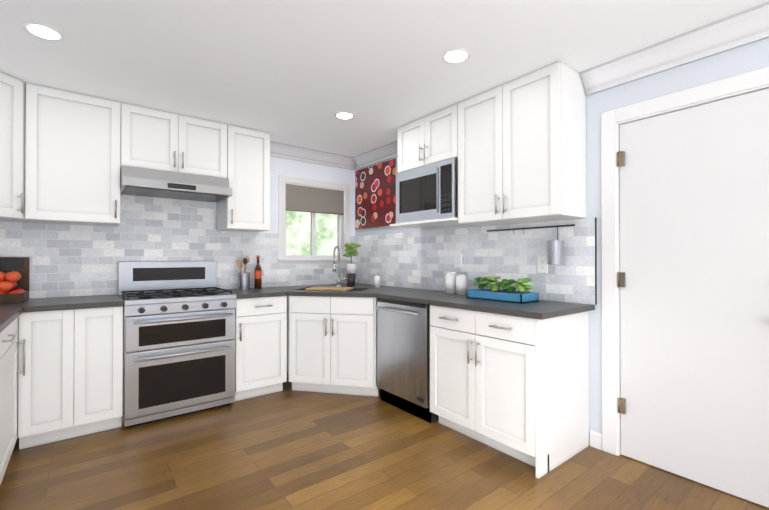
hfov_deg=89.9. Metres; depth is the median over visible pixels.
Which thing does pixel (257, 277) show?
oil bottle
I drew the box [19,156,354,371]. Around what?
wall
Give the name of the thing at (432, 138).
upper cabinet
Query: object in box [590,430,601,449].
baseboard
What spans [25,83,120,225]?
upper cabinet
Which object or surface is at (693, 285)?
entry door
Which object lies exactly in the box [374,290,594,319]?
countertop
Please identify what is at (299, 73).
ceiling
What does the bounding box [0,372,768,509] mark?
floor
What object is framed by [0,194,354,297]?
backsplash
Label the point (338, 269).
sink faucet
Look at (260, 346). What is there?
base cabinet
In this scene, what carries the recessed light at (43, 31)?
in the ceiling
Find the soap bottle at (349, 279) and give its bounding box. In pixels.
[347,270,352,286]
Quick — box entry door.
[617,88,768,507]
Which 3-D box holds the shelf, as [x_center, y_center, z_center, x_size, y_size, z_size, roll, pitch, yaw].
[0.437,-0.278,3.324,0.397,0.020,0.758,0,0,-38]
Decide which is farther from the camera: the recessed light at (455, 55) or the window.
the window
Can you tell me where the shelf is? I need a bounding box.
[390,217,467,228]
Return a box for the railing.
[487,224,574,264]
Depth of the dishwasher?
3.00 m
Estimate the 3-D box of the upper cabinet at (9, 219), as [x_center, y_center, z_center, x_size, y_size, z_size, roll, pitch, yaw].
[-2.666,-0.710,2.419,0.639,0.923,0.659,0,0,-38]
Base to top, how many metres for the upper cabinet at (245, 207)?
0.923 m
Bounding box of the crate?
[0,257,29,303]
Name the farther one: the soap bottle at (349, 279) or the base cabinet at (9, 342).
the soap bottle at (349, 279)
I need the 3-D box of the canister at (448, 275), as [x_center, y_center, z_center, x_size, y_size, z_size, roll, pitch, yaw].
[0.568,0.226,3.282,0.099,0.182,0.099,0,0,43]
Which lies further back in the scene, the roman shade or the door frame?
the roman shade
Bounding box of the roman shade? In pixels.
[286,184,343,214]
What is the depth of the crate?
2.71 m
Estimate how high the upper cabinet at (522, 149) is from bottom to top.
0.923 m
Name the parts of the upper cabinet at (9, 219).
diagonal corner cabinet door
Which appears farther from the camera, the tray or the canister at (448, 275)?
the canister at (448, 275)
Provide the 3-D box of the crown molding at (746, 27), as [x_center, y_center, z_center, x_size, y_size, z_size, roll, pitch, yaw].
[2.334,-1.118,1.161,0.100,0.125,3.387,0,0,-38]
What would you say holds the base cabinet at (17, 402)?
on the floor
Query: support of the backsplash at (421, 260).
attached to the wall at (739, 60)
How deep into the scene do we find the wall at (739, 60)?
2.45 m
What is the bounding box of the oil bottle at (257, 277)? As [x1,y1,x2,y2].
[254,255,261,288]
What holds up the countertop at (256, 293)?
on the base cabinet at (260, 346)
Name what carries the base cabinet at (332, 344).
on the floor
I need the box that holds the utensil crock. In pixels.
[237,257,249,289]
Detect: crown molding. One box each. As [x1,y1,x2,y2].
[270,141,353,169]
[354,140,397,169]
[580,2,768,95]
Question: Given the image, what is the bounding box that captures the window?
[277,175,352,264]
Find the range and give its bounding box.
[118,261,235,427]
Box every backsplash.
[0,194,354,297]
[355,217,596,304]
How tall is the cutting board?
0.018 m
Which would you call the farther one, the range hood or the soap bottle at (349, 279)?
the soap bottle at (349, 279)
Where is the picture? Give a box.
[355,158,397,229]
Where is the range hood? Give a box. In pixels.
[120,165,232,201]
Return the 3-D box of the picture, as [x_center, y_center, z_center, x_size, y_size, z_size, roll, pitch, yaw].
[-0.102,-0.665,4.307,0.036,0.695,0.750,0,0,-38]
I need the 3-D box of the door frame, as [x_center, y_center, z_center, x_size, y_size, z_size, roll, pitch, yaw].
[1.703,0.158,2.073,0.076,2.132,0.979,0,0,-38]
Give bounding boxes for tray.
[467,276,538,302]
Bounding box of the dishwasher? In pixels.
[375,298,438,422]
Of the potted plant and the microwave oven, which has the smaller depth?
the microwave oven
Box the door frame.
[601,66,768,455]
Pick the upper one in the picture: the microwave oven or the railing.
the microwave oven
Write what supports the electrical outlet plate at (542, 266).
attached to the backsplash at (421, 260)
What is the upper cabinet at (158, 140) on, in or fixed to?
attached to the wall at (290, 167)
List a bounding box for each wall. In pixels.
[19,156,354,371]
[355,38,768,432]
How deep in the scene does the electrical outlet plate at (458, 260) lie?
3.35 m
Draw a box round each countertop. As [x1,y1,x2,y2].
[0,298,32,332]
[23,294,123,311]
[219,288,287,298]
[262,283,426,296]
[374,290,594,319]
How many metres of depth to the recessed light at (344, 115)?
3.19 m
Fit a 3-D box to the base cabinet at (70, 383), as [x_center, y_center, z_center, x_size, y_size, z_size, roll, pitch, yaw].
[-2.234,0.789,2.777,0.538,0.879,0.617,0,0,-38]
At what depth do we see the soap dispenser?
3.84 m
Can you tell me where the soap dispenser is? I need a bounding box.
[374,272,379,287]
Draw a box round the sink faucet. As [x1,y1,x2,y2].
[332,246,346,286]
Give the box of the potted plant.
[343,243,360,284]
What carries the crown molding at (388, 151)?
attached to the wall at (739, 60)
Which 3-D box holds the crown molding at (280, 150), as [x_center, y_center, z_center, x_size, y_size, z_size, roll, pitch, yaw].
[-0.838,-1.100,4.218,1.080,0.125,0.100,0,0,-38]
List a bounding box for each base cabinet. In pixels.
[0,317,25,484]
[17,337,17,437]
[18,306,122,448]
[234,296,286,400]
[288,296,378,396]
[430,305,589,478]
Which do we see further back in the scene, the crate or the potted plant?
the potted plant
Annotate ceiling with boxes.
[0,0,768,156]
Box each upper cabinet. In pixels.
[0,72,29,222]
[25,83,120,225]
[121,103,226,177]
[217,125,269,231]
[398,104,457,172]
[458,62,586,225]
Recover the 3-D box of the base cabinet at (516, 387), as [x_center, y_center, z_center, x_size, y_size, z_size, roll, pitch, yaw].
[0.813,0.788,2.630,0.655,0.879,0.844,0,0,-38]
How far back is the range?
2.94 m
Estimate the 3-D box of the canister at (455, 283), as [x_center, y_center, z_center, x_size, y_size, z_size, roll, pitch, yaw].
[0.633,0.236,3.175,0.089,0.162,0.089,0,0,43]
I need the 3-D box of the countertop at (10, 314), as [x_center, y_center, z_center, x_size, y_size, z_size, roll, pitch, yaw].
[-1.832,0.324,1.354,0.642,0.035,3.356,0,0,-38]
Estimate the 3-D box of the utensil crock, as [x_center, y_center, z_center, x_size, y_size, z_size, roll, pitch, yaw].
[-1.349,0.163,3.698,0.112,0.313,0.115,0,0,-38]
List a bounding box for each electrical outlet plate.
[455,254,461,267]
[537,256,547,272]
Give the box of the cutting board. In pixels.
[306,287,352,290]
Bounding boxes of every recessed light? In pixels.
[22,22,64,40]
[334,112,354,119]
[441,48,470,63]
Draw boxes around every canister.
[445,272,455,293]
[452,273,466,294]
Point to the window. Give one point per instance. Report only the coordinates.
(313, 258)
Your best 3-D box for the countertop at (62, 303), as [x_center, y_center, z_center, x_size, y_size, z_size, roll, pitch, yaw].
[-2.216,0.332,2.778,0.514,0.035,0.642,0,0,-38]
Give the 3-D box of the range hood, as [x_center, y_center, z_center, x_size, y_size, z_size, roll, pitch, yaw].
[-1.749,-0.592,3.232,0.774,0.169,0.494,0,0,-38]
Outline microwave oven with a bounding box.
[396,158,457,222]

